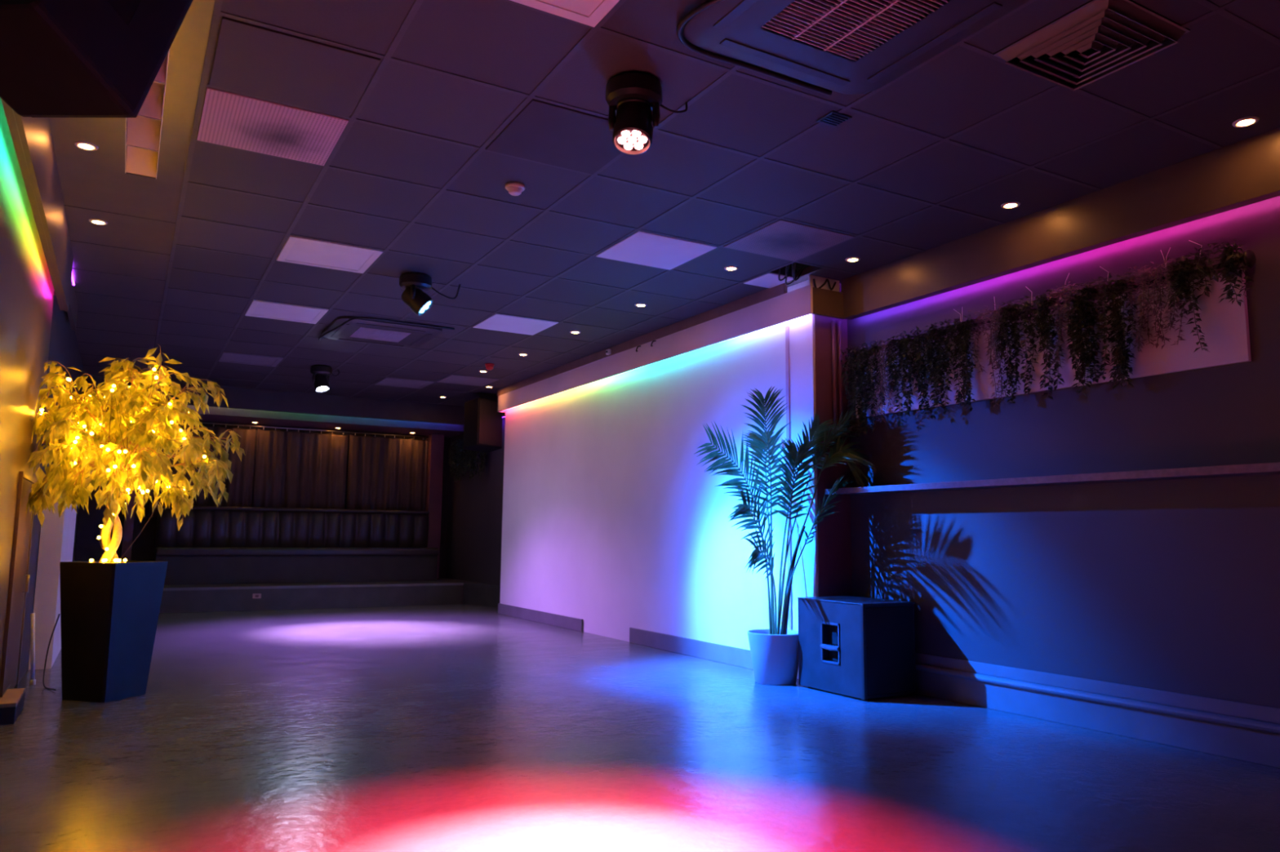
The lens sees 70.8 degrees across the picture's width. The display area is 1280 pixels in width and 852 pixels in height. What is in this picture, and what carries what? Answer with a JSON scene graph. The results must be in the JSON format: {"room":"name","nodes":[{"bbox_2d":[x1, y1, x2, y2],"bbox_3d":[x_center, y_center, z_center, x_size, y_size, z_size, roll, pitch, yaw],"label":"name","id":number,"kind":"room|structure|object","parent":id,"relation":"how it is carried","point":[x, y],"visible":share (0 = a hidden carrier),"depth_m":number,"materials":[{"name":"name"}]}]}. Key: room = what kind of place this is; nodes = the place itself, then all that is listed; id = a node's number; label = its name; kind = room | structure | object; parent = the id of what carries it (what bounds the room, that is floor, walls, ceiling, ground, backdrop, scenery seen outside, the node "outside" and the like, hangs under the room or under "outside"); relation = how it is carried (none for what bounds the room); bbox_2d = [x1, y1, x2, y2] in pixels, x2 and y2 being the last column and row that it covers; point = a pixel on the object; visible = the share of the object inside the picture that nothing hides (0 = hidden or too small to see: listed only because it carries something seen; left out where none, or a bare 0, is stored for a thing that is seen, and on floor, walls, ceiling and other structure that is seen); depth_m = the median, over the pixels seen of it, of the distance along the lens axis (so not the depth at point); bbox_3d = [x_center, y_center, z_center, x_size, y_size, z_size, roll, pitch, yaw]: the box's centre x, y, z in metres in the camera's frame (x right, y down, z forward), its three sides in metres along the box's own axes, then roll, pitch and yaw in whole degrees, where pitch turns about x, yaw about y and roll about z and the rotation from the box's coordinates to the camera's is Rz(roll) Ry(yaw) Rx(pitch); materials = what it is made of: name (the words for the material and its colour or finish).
{"room":"entertainment venue","nodes":[
{"label":"entertainment venue","id":0,"kind":"room"},
{"bbox_2d":[0,97,87,684],"bbox_3d":[-3.277,0.002,4.665,0.100,3.000,16.500,5,-8,-29],"label":"wall","id":1,"kind":"structure","parent":0,"point":[27,290],"depth_m":4.59,"materials":[{"name":"paint"}]},
{"bbox_2d":[0,471,36,697],"bbox_3d":[-3.547,0.926,5.157,0.040,1.280,0.900,5,-8,-29],"label":"door","id":2,"kind":"structure","parent":1,"relation":"in","point":[19,580],"depth_m":5.07,"materials":[{"name":"metal"}]},
{"bbox_2d":[0,98,64,311],"bbox_3d":[-1.463,-1.253,1.855,0.026,0.008,9.600,5,-8,-29],"label":"trim","id":3,"kind":"structure","parent":1,"relation":"attached to","point":[9,113],"depth_m":3.88,"materials":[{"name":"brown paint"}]},
{"bbox_2d":[13,110,73,311],"bbox_3d":[-1.475,-1.436,1.881,0.089,0.376,9.620,5,-8,-29],"label":"trim","id":4,"kind":"structure","parent":1,"relation":"attached to","point":[35,133],"depth_m":4.29,"materials":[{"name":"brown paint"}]},
{"bbox_2d":[66,279,77,330],"bbox_3d":[-4.258,-0.964,6.724,0.030,0.196,1.570,5,-8,-29],"label":"trim","id":5,"kind":"structure","parent":1,"relation":"attached to","point":[73,308],"depth_m":6.94,"materials":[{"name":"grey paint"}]},
{"bbox_2d":[74,141,98,151],"bbox_3d":[-2.649,-1.338,4.306,0.100,0.008,0.100,5,-8,-29],"label":"recessed light","id":6,"kind":"object","parent":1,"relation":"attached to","point":[84,145],"visible":1,"depth_m":4.30,"materials":[{"name":"white plastic"}]},
{"bbox_2d":[0,0,192,118],"bbox_3d":[-1.614,-1.258,2.536,0.441,0.600,0.486,4,-24,11],"label":"ceiling speaker","id":7,"kind":"object","parent":1,"relation":"hanging from","point":[59,58],"visible":1,"depth_m":2.49,"materials":[{"name":"black fabric"}]},
{"bbox_2d":[48,0,214,378],"bbox_3d":[-2.975,-1.287,4.989,0.765,0.050,16.700,5,-8,-29],"label":"ceiling","id":8,"kind":"structure","parent":1,"relation":"attached to","point":[97,180],"depth_m":5.16,"materials":[{"name":"paint"}]},
{"bbox_2d":[124,48,169,178],"bbox_3d":[-2.108,-1.438,3.841,0.144,0.092,1.930,5,-8,-29],"label":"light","id":9,"kind":"object","parent":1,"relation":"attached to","point":[143,132],"visible":0.57,"depth_m":4.25,"materials":[{"name":"white plastic"}]},
{"bbox_2d":[27,496,76,670],"bbox_3d":[-4.671,1.141,7.204,0.134,1.325,1.910,5,-8,-29],"label":"wall partition","id":10,"kind":"structure","parent":0,"point":[56,542],"depth_m":6.39,"materials":[{"name":"white paint"}]},
{"bbox_2d":[75,420,450,577],"bbox_3d":[-5.207,1.008,13.063,5.150,3.000,0.100,5,-8,-29],"label":"wall","id":11,"kind":"structure","parent":0,"point":[88,547],"depth_m":12.12,"materials":[{"name":"black paint"}]},
{"bbox_2d":[120,448,137,560],"bbox_3d":[-6.763,0.962,11.953,0.110,2.210,0.280,5,-8,-29],"label":"trim","id":12,"kind":"structure","parent":11,"relation":"attached to","point":[128,522],"depth_m":11.78,"materials":[{"name":"red paint"}]},
{"bbox_2d":[85,375,464,425],"bbox_3d":[-4.435,-0.300,11.885,4.950,0.266,0.040,5,-8,-29],"label":"trim","id":13,"kind":"structure","parent":11,"relation":"attached to","point":[237,397],"depth_m":12.01,"materials":[{"name":"black paint"}]},
{"bbox_2d":[102,404,464,437],"bbox_3d":[-4.947,-0.182,12.772,4.950,0.296,0.900,5,-8,-29],"label":"trim","id":14,"kind":"structure","parent":11,"relation":"attached to","point":[232,415],"depth_m":12.76,"materials":[{"name":"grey paint"}]},
{"bbox_2d":[182,421,428,437],"bbox_3d":[-4.989,0.040,13.058,3.910,0.018,0.018,5,-8,-29],"label":"rail","id":15,"kind":"object","parent":11,"relation":"attached to","point":[183,421],"visible":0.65,"depth_m":13.15,"materials":[{"name":"metal"}]},
{"bbox_2d":[148,424,256,517],"bbox_3d":[-6.007,0.612,12.405,1.264,1.310,0.094,5,-8,-29],"label":"curtain","id":16,"kind":"object","parent":15,"relation":"hanging from","point":[239,491],"visible":0.35,"depth_m":12.59,"materials":[{"name":"fabric"}]},
{"bbox_2d":[253,426,348,509],"bbox_3d":[-4.899,0.701,13.037,1.263,1.310,0.085,4,-8,-29],"label":"curtain","id":17,"kind":"object","parent":15,"relation":"hanging from","point":[294,469],"visible":0.87,"depth_m":13.03,"materials":[{"name":"fabric"}]},
{"bbox_2d":[346,433,427,511],"bbox_3d":[-3.819,0.786,13.648,1.183,1.310,0.104,5,-8,-29],"label":"curtain","id":18,"kind":"object","parent":15,"relation":"hanging from","point":[384,473],"visible":0.9,"depth_m":13.64,"materials":[{"name":"fabric"}]},
{"bbox_2d":[159,577,500,613],"bbox_3d":[-4.575,2.223,11.778,4.950,0.290,2.500,5,-8,-29],"label":"platform","id":19,"kind":"object","parent":11,"relation":"attached to","point":[473,593],"depth_m":11.71,"materials":[{"name":"wood"}]},
{"bbox_2d":[154,505,439,585],"bbox_3d":[-4.689,1.658,12.567,3.670,1.020,0.660,5,-8,-29],"label":"bench","id":20,"kind":"object","parent":19,"relation":"on","point":[212,544],"visible":0.92,"depth_m":12.48,"materials":[{"name":"leather"}]},
{"bbox_2d":[163,582,463,591],"bbox_3d":[-4.506,2.046,11.427,4.700,0.032,0.020,5,-8,-29],"label":"trim","id":21,"kind":"structure","parent":19,"relation":"attached to","point":[443,584],"depth_m":11.55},
{"bbox_2d":[425,434,444,578],"bbox_3d":[-3.217,1.244,13.962,0.200,2.210,0.280,5,-8,-29],"label":"trim","id":22,"kind":"structure","parent":11,"relation":"attached to","point":[435,442],"depth_m":13.88,"materials":[{"name":"red paint"}]},
{"bbox_2d":[0,604,1279,851],"bbox_3d":[-1.102,1.715,5.719,5.150,0.100,16.700,5,-8,-29],"label":"floor","id":23,"kind":"structure","parent":0,"point":[458,727],"depth_m":3.89,"materials":[{"name":"concrete"}]},
{"bbox_2d":[0,688,26,725],"bbox_3d":[-3.295,1.466,4.717,0.082,0.105,0.500,5,-8,-29],"label":"case","id":24,"kind":"object","parent":23,"relation":"on","point":[11,704],"visible":1,"depth_m":4.56,"materials":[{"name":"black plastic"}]},
{"bbox_2d":[29,613,35,684],"bbox_3d":[-3.849,1.411,5.705,0.089,0.441,0.034,-2,-7,20],"label":"rod","id":25,"kind":"object","parent":23,"relation":"on","point":[33,681],"visible":1,"depth_m":5.70,"materials":[{"name":"plastic"}]},
{"bbox_2d":[42,613,60,690],"bbox_3d":[-3.637,1.393,5.575,0.313,0.452,0.040,-5,-9,41],"label":"power cord","id":26,"kind":"object","parent":23,"relation":"on","point":[44,686],"visible":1,"depth_m":5.61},
{"bbox_2d":[59,560,168,702],"bbox_3d":[-3.142,1.201,5.335,0.406,0.785,0.406,-1,-7,16],"label":"planter","id":27,"kind":"object","parent":23,"relation":"on","point":[109,612],"visible":0.89,"depth_m":5.19,"materials":[{"name":"black paint"}]},
{"bbox_2d":[25,347,244,563],"bbox_3d":[-3.046,0.213,5.517,1.151,1.347,1.455,5,-8,-33],"label":"fig tree","id":28,"kind":"object","parent":27,"relation":"in","point":[75,486],"visible":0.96,"depth_m":5.26,"materials":[{"name":"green plant"}]},
{"bbox_2d":[89,384,135,494],"label":"string lights","id":29,"kind":"object","parent":28,"relation":"attached to","point":[112,390],"depth_m":5.00,"materials":[{"name":"plastic"}]},
{"bbox_2d":[97,500,160,563],"label":"string lights","id":30,"kind":"object","parent":28,"relation":"attached to","point":[100,526],"depth_m":5.30,"materials":[{"name":"plastic"}]},
{"bbox_2d":[145,368,171,408],"label":"string lights","id":31,"kind":"object","parent":28,"relation":"attached to","point":[153,369],"depth_m":5.34,"materials":[{"name":"plastic"}]},
{"bbox_2d":[747,629,798,685],"bbox_3d":[0.916,1.563,6.093,0.376,0.334,0.376,5,-8,-29],"label":"flower pot","id":32,"kind":"object","parent":23,"relation":"on","point":[775,657],"visible":0.84,"depth_m":5.95,"materials":[{"name":"white ceramic"}]},
{"bbox_2d":[694,386,875,635],"bbox_3d":[0.934,0.581,6.148,1.328,1.729,0.747,2,-7,-10],"label":"palm plant","id":33,"kind":"object","parent":32,"relation":"in","point":[760,444],"visible":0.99,"depth_m":6.10,"materials":[{"name":"green plant"}]},
{"bbox_2d":[797,595,915,700],"bbox_3d":[1.380,1.408,5.784,0.464,0.576,0.614,5,-8,-29],"label":"subwoofer","id":34,"kind":"object","parent":23,"relation":"on","point":[863,648],"visible":1,"depth_m":5.58,"materials":[{"name":"black wood"}]},
{"bbox_2d":[865,606,915,696],"bbox_3d":[1.537,1.377,5.532,0.400,0.520,0.012,5,-8,-29],"label":"grille","id":35,"kind":"object","parent":34,"relation":"attached to","point":[890,634],"depth_m":5.52,"materials":[{"name":"black fabric"}]},
{"bbox_2d":[499,280,817,679],"bbox_3d":[-0.121,0.647,8.844,0.319,2.797,5.900,5,-8,-29],"label":"wall","id":36,"kind":"structure","parent":0,"point":[611,522],"depth_m":8.04,"materials":[{"name":"paint"}]},
{"bbox_2d":[497,603,753,669],"bbox_3d":[-0.357,1.972,8.728,0.021,0.135,5.600,5,-8,-29],"label":"baseboard","id":37,"kind":"structure","parent":36,"relation":"attached to","point":[740,657],"depth_m":7.72,"materials":[{"name":"wood"}]},
{"bbox_2d":[497,283,787,395],"bbox_3d":[-0.374,-0.707,8.971,0.033,0.081,5.740,5,-8,-29],"label":"trim","id":38,"kind":"structure","parent":36,"relation":"attached to","point":[765,295],"depth_m":7.94,"materials":[{"name":"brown paint"}]},
{"bbox_2d":[497,284,813,412],"bbox_3d":[-0.270,-0.577,8.854,0.100,0.203,6.020,5,-8,-29],"label":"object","id":39,"kind":"structure","parent":36,"relation":"attached to","point":[798,303],"depth_m":7.72,"materials":[{"name":"paint"}]},
{"bbox_2d":[785,325,791,630],"bbox_3d":[1.063,0.511,6.433,0.015,2.503,0.048,5,-8,-29],"label":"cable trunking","id":40,"kind":"object","parent":36,"relation":"attached to","point":[787,328],"visible":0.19,"depth_m":6.50,"materials":[{"name":"white plastic"}]},
{"bbox_2d":[808,275,839,292],"bbox_3d":[1.305,-1.000,6.368,0.270,0.096,0.015,5,-8,-29],"label":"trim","id":41,"kind":"structure","parent":36,"relation":"attached to","point":[820,281],"depth_m":6.36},
{"bbox_2d":[814,284,852,596],"bbox_3d":[1.355,0.352,6.301,0.299,2.797,0.008,5,-8,-29],"label":"trim","id":42,"kind":"structure","parent":36,"relation":"attached to","point":[833,532],"depth_m":6.29,"materials":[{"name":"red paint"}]},
{"bbox_2d":[831,320,837,444],"bbox_3d":[1.374,-0.302,6.361,0.028,0.910,0.028,5,-8,-29],"label":"conduit pipe","id":43,"kind":"object","parent":36,"relation":"attached to","point":[833,331],"visible":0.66,"depth_m":6.36,"materials":[{"name":"metal"}]},
{"bbox_2d":[837,320,843,447],"bbox_3d":[1.422,-0.298,6.388,0.028,0.910,0.028,5,-8,-29],"label":"conduit pipe","id":44,"kind":"object","parent":36,"relation":"attached to","point":[839,323],"visible":0.66,"depth_m":6.39,"materials":[{"name":"metal"}]},
{"bbox_2d":[154,0,1279,406],"bbox_3d":[-0.740,-1.109,6.255,4.385,0.050,16.700,5,-8,-29],"label":"ceiling","id":45,"kind":"structure","parent":0,"point":[501,43],"depth_m":4.56,"materials":[{"name":"paint"}]},
{"bbox_2d":[218,351,283,367],"bbox_3d":[-4.144,-0.707,9.578,0.572,0.012,0.572,5,-8,-29],"label":"ceiling light panel","id":46,"kind":"object","parent":45,"relation":"attached to","point":[232,357],"visible":1,"depth_m":9.56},
{"bbox_2d":[224,354,277,365],"bbox_3d":[-4.144,-0.709,9.578,0.482,0.008,0.482,5,-8,-29],"label":"diffuser","id":47,"kind":"object","parent":46,"relation":"attached to","point":[233,358],"depth_m":9.60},
{"bbox_2d":[196,87,348,165],"bbox_3d":[-1.685,-1.351,4.110,0.572,0.008,0.572,5,-8,-29],"label":"ceiling light panel","id":48,"kind":"structure","parent":45,"relation":"attached to","point":[228,119],"depth_m":4.08,"materials":[{"name":"plastic"}]},
{"bbox_2d":[244,299,328,324],"bbox_3d":[-2.952,-0.948,7.509,0.572,0.012,0.572,5,-8,-29],"label":"ceiling light panel","id":49,"kind":"object","parent":45,"relation":"attached to","point":[258,308],"visible":1,"depth_m":7.49,"materials":[{"name":"white plastic"}]},
{"bbox_2d":[251,302,320,322],"bbox_3d":[-2.952,-0.950,7.509,0.482,0.008,0.482,5,-8,-29],"label":"diffuser","id":50,"kind":"object","parent":49,"relation":"attached to","point":[267,310],"depth_m":7.51,"materials":[{"name":"plastic"}]},
{"bbox_2d":[208,17,380,117],"bbox_3d":[-1.387,-1.411,3.592,0.560,0.008,0.560,5,-8,-29],"label":"tile","id":51,"kind":"structure","parent":45,"relation":"attached to","point":[249,59],"depth_m":3.56,"materials":[{"name":"tile"}]},
{"bbox_2d":[310,364,339,392],"bbox_3d":[-3.486,-0.515,9.968,0.324,0.291,0.239,5,-8,-29],"label":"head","id":52,"kind":"object","parent":45,"relation":"attached to","point":[321,374],"visible":1,"depth_m":9.88},
{"bbox_2d":[276,235,383,273],"bbox_3d":[-2.058,-1.128,5.957,0.572,0.012,0.572,5,-8,-29],"label":"ceiling light panel","id":53,"kind":"object","parent":45,"relation":"attached to","point":[296,250],"visible":1,"depth_m":5.93,"materials":[{"name":"white plastic"}]},
{"bbox_2d":[284,240,373,270],"bbox_3d":[-2.058,-1.130,5.957,0.482,0.008,0.482,5,-8,-29],"label":"diffuser","id":54,"kind":"object","parent":53,"relation":"attached to","point":[300,251],"depth_m":5.95,"materials":[{"name":"plastic"}]},
{"bbox_2d":[320,315,442,347],"bbox_3d":[-2.363,-0.842,8.213,0.920,0.040,0.920,5,-8,-29],"label":"air conditioner","id":55,"kind":"object","parent":45,"relation":"attached to","point":[413,335],"visible":1,"depth_m":8.11,"materials":[{"name":"plastic"}]},
{"bbox_2d":[349,327,411,342],"bbox_3d":[-2.369,-0.835,8.202,0.450,0.016,0.470,5,-8,-29],"label":"grille","id":56,"kind":"object","parent":55,"relation":"attached to","point":[370,333],"depth_m":8.19,"materials":[{"name":"plastic"}]},
{"bbox_2d":[318,316,454,341],"bbox_3d":[-2.446,-0.860,7.966,1.461,0.062,0.647,-2,-7,19],"label":"cable","id":57,"kind":"object","parent":45,"relation":"attached to","point":[357,317],"visible":1,"depth_m":7.80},
{"bbox_2d":[374,377,434,388],"bbox_3d":[-2.880,-0.523,10.981,0.572,0.012,0.572,5,-8,-29],"label":"ceiling light panel","id":58,"kind":"object","parent":45,"relation":"attached to","point":[394,382],"visible":1,"depth_m":10.96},
{"bbox_2d":[380,378,427,387],"bbox_3d":[-2.879,-0.525,10.981,0.482,0.008,0.482,5,-8,-29],"label":"diffuser","id":59,"kind":"object","parent":58,"relation":"attached to","point":[386,382],"depth_m":10.98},
{"bbox_2d":[399,271,460,316],"bbox_3d":[-1.501,-0.920,6.468,0.459,0.293,0.229,5,-8,-29],"label":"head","id":60,"kind":"object","parent":45,"relation":"attached to","point":[415,285],"visible":1,"depth_m":6.34},
{"bbox_2d":[436,374,497,386],"bbox_3d":[-2.061,-0.543,10.758,0.572,0.008,0.572,5,-8,-29],"label":"tile","id":61,"kind":"structure","parent":45,"relation":"attached to","point":[452,379],"depth_m":10.73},
{"bbox_2d":[463,396,502,453],"bbox_3d":[-2.033,-0.056,11.693,0.380,0.730,0.352,11,-18,-41],"label":"ceiling speaker","id":62,"kind":"object","parent":45,"relation":"hanging from","point":[482,428],"visible":0.88,"depth_m":11.55,"materials":[{"name":"plastic"}]},
{"bbox_2d":[478,399,502,447],"bbox_3d":[-1.919,-0.040,11.559,0.340,0.590,0.012,11,-18,-41],"label":"grille","id":63,"kind":"object","parent":62,"relation":"attached to","point":[490,421],"depth_m":11.54,"materials":[{"name":"black fabric"}]},
{"bbox_2d":[505,182,524,195],"bbox_3d":[-0.658,-1.243,4.742,0.104,0.050,0.104,5,-8,-29],"label":"smoke detector","id":64,"kind":"object","parent":45,"relation":"attached to","point":[514,188],"visible":1,"depth_m":4.71,"materials":[{"name":"white plastic"}]},
{"bbox_2d":[472,313,558,335],"bbox_3d":[-1.092,-0.885,7.877,0.572,0.008,0.572,5,-8,-29],"label":"tile","id":65,"kind":"structure","parent":45,"relation":"attached to","point":[500,322],"depth_m":7.85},
{"bbox_2d":[485,98,621,174],"bbox_3d":[-0.346,-1.329,4.183,0.572,0.008,0.572,5,-8,-29],"label":"tile","id":66,"kind":"structure","parent":45,"relation":"attached to","point":[543,132],"depth_m":4.16,"materials":[{"name":"tile"}]},
{"bbox_2d":[510,0,619,27],"bbox_3d":[-0.271,-1.489,2.853,0.572,0.012,0.572,5,-8,-29],"label":"ceiling light panel","id":67,"kind":"object","parent":45,"relation":"attached to","point":[588,12],"visible":1,"depth_m":3.13,"materials":[{"name":"white plastic"}]},
{"bbox_2d":[538,0,603,16],"bbox_3d":[-0.271,-1.491,2.853,0.482,0.008,0.482,5,-8,-29],"label":"diffuser","id":68,"kind":"object","parent":67,"relation":"attached to","point":[571,7],"depth_m":3.12,"materials":[{"name":"plastic"}]},
{"bbox_2d":[605,71,687,155],"bbox_3d":[0.044,-1.247,3.685,0.390,0.288,0.231,5,-8,-29],"label":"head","id":69,"kind":"object","parent":45,"relation":"attached to","point":[636,98],"visible":1,"depth_m":3.58},
{"bbox_2d":[595,231,717,270],"bbox_3d":[0.100,-1.125,5.807,0.572,0.008,0.572,5,-8,-29],"label":"tile","id":70,"kind":"structure","parent":45,"relation":"attached to","point":[642,248],"depth_m":5.78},
{"bbox_2d":[64,0,1279,406],"bbox_3d":[-0.700,-1.184,5.418,4.950,0.004,15.000,5,-8,-29],"label":"grid","id":71,"kind":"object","parent":45,"relation":"attached to","point":[1221,11],"depth_m":4.56,"materials":[{"name":"paint"}]},
{"bbox_2d":[675,0,831,95],"bbox_3d":[0.424,-1.395,3.426,0.316,0.038,0.852,-4,-8,33],"label":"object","id":72,"kind":"object","parent":45,"relation":"attached to","point":[708,3],"visible":1,"depth_m":3.41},
{"bbox_2d":[743,272,793,288],"bbox_3d":[0.926,-1.040,6.439,0.239,0.008,0.295,5,-8,-29],"label":"tile","id":73,"kind":"structure","parent":45,"relation":"attached to","point":[770,280],"depth_m":6.43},
{"bbox_2d":[723,219,854,261],"bbox_3d":[0.918,-1.144,5.585,0.572,0.008,0.572,5,-8,-29],"label":"tile","id":74,"kind":"structure","parent":45,"relation":"attached to","point":[783,239],"depth_m":5.56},
{"bbox_2d":[777,262,803,285],"bbox_3d":[1.029,-1.052,6.216,0.132,0.124,0.294,-2,-8,23],"label":"cables","id":75,"kind":"object","parent":45,"relation":"hanging from","point":[788,272],"visible":0.92,"depth_m":6.21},
{"bbox_2d":[816,111,851,127],"bbox_3d":[0.850,-1.344,3.945,0.110,0.012,0.110,5,-8,-29],"label":"ceiling vent","id":76,"kind":"object","parent":45,"relation":"in","point":[833,118],"visible":1,"depth_m":3.93,"materials":[{"name":"black plastic"}]},
{"bbox_2d":[684,0,1030,94],"bbox_3d":[0.742,-1.433,3.111,0.920,0.040,0.920,5,-8,-29],"label":"air conditioner","id":77,"kind":"object","parent":45,"relation":"attached to","point":[729,28],"visible":1,"depth_m":3.22,"materials":[{"name":"plastic"}]},
{"bbox_2d":[761,0,947,61],"bbox_3d":[0.736,-1.426,3.100,0.450,0.016,0.470,5,-8,-29],"label":"grille","id":78,"kind":"object","parent":77,"relation":"attached to","point":[850,27],"depth_m":3.17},
{"bbox_2d":[1000,201,1020,208],"bbox_3d":[2.035,-1.211,4.944,0.100,0.008,0.100,5,-8,-29],"label":"recessed light","id":79,"kind":"object","parent":45,"relation":"in","point":[1010,205],"visible":1,"depth_m":4.93,"materials":[{"name":"white plastic"}]},
{"bbox_2d":[993,0,1190,91],"bbox_3d":[1.657,-1.395,3.320,0.470,0.044,0.470,5,-8,-29],"label":"ceiling vent","id":80,"kind":"object","parent":45,"relation":"in","point":[1097,39],"visible":1,"depth_m":3.28,"materials":[{"name":"metal"}]},
{"bbox_2d":[1231,116,1259,127],"bbox_3d":[2.649,-1.328,3.937,0.100,0.008,0.100,5,-8,-29],"label":"recessed light","id":81,"kind":"object","parent":45,"relation":"in","point":[1248,121],"visible":1,"depth_m":3.93,"materials":[{"name":"white plastic"}]},
{"bbox_2d":[445,195,1279,724],"bbox_3d":[1.106,0.351,7.149,0.100,3.000,16.500,5,-8,-29],"label":"wall","id":82,"kind":"structure","parent":0,"point":[1172,585],"depth_m":4.78,"materials":[{"name":"grey paint"}]},
{"bbox_2d":[448,437,467,481],"bbox_3d":[-2.704,0.503,13.527,0.257,0.673,0.653,5,-8,-29],"label":"hanging plant","id":83,"kind":"object","parent":82,"relation":"attached to","point":[460,451],"visible":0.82,"depth_m":13.45,"materials":[{"name":"green plant"}]},
{"bbox_2d":[462,449,486,479],"bbox_3d":[-2.345,0.428,12.889,0.246,0.666,0.708,5,-8,-29],"label":"hanging plant","id":84,"kind":"object","parent":82,"relation":"attached to","point":[473,455],"visible":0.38,"depth_m":12.89,"materials":[{"name":"green plant"}]},
{"bbox_2d":[811,127,1279,319],"bbox_3d":[3.137,-1.275,3.184,0.299,0.284,7.320,5,-8,-29],"label":"soffit","id":85,"kind":"structure","parent":82,"relation":"attached to","point":[1246,170],"depth_m":4.81,"materials":[{"name":"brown paint"}]},
{"bbox_2d":[825,462,1279,494],"bbox_3d":[3.209,0.095,3.103,0.260,0.038,7.342,5,-8,-29],"label":"wall shelf","id":86,"kind":"object","parent":82,"relation":"attached to","point":[1266,468],"visible":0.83,"depth_m":4.58,"materials":[{"name":"grey paint"}]},
{"bbox_2d":[854,268,1251,417],"bbox_3d":[2.164,-0.410,5.260,0.024,0.485,2.560,5,-8,-29],"label":"wall panel","id":87,"kind":"object","parent":82,"relation":"attached to","point":[1224,325],"visible":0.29,"depth_m":4.56,"materials":[{"name":"paint"}]},
{"bbox_2d":[863,248,1255,351],"bbox_3d":[2.153,-0.640,5.257,0.090,0.090,2.622,5,-8,-29],"label":"rail","id":88,"kind":"object","parent":82,"relation":"attached to","point":[1250,255],"visible":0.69,"depth_m":4.28,"materials":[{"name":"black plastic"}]},
{"bbox_2d":[840,340,888,438],"bbox_3d":[1.530,-0.243,6.173,0.166,0.649,0.419,5,-8,-29],"label":"hanging plant","id":89,"kind":"object","parent":88,"relation":"hanging from","point":[860,354],"visible":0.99,"depth_m":6.17,"materials":[{"name":"green plant"}]},
{"bbox_2d":[875,340,895,422],"bbox_3d":[1.633,-0.301,5.995,0.126,0.564,0.169,1,-7,-3],"label":"hanging plant","id":90,"kind":"object","parent":88,"relation":"hanging from","point":[882,347],"visible":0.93,"depth_m":5.99,"materials":[{"name":"green plant"}]},
{"bbox_2d":[884,325,935,427],"bbox_3d":[1.740,-0.310,5.817,0.153,0.622,0.400,5,-8,-29],"label":"hanging plant","id":91,"kind":"object","parent":88,"relation":"hanging from","point":[903,348],"visible":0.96,"depth_m":5.82,"materials":[{"name":"green plant"}]},
{"bbox_2d":[923,306,983,419],"bbox_3d":[1.913,-0.382,5.518,0.167,0.684,0.446,5,-8,-29],"label":"hanging plant","id":92,"kind":"object","parent":88,"relation":"hanging from","point":[963,346],"visible":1,"depth_m":5.53,"materials":[{"name":"green plant"}]},
{"bbox_2d":[968,298,1006,408],"bbox_3d":[2.055,-0.437,5.271,0.151,0.652,0.255,5,-8,-29],"label":"hanging plant","id":93,"kind":"object","parent":88,"relation":"hanging from","point":[996,313],"visible":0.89,"depth_m":5.26,"materials":[{"name":"green plant"}]},
{"bbox_2d":[994,286,1065,404],"bbox_3d":[2.185,-0.460,5.050,0.166,0.676,0.422,5,-8,-29],"label":"hanging plant","id":94,"kind":"object","parent":88,"relation":"hanging from","point":[1045,327],"visible":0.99,"depth_m":5.06,"materials":[{"name":"green plant"}]},
{"bbox_2d":[1048,273,1079,367],"bbox_3d":[2.301,-0.575,4.869,0.158,0.513,0.198,5,-8,-29],"label":"hanging plant","id":95,"kind":"object","parent":88,"relation":"hanging from","point":[1058,312],"visible":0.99,"depth_m":4.88,"materials":[{"name":"green plant"}]},
{"bbox_2d":[1061,289,1093,387],"bbox_3d":[2.335,-0.467,4.801,0.134,0.540,0.156,5,-8,-29],"label":"hanging plant","id":96,"kind":"object","parent":88,"relation":"hanging from","point":[1073,324],"visible":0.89,"depth_m":4.79,"materials":[{"name":"green plant"}]},
{"bbox_2d":[1071,266,1139,396],"bbox_3d":[2.404,-0.503,4.668,0.166,0.683,0.363,5,-8,-29],"label":"hanging plant","id":97,"kind":"object","parent":88,"relation":"hanging from","point":[1108,286],"visible":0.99,"depth_m":4.64,"materials":[{"name":"green plant"}]},
{"bbox_2d":[1123,247,1188,352],"bbox_3d":[2.545,-0.621,4.435,0.151,0.501,0.304,5,-8,-29],"label":"hanging plant","id":98,"kind":"object","parent":88,"relation":"hanging from","point":[1147,272],"visible":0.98,"depth_m":4.45,"materials":[{"name":"green plant"}]},
{"bbox_2d":[1166,257,1210,352],"bbox_3d":[2.622,-0.568,4.297,0.122,0.470,0.177,5,-8,-29],"label":"hanging plant","id":99,"kind":"object","parent":88,"relation":"hanging from","point":[1177,299],"visible":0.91,"depth_m":4.28,"materials":[{"name":"green plant"}]},
{"bbox_2d":[1163,239,1254,308],"bbox_3d":[2.668,-0.721,4.242,0.154,0.367,0.387,5,-8,-29],"label":"hanging plant","id":100,"kind":"object","parent":88,"relation":"hanging from","point":[1229,271],"visible":0.98,"depth_m":4.20,"materials":[{"name":"green plant"}]},
{"bbox_2d":[846,191,1279,319],"bbox_3d":[3.292,-1.127,3.245,0.049,0.008,7.300,5,-8,-29],"label":"trim","id":101,"kind":"structure","parent":82,"relation":"attached to","point":[1274,195],"depth_m":4.80,"materials":[{"name":"grey paint"}]},
{"bbox_2d":[915,653,1279,768],"bbox_3d":[3.290,1.254,3.013,0.049,0.250,7.380,5,-8,-29],"label":"baseboard","id":102,"kind":"structure","parent":82,"relation":"attached to","point":[1237,738],"depth_m":4.56,"materials":[{"name":"wood"}]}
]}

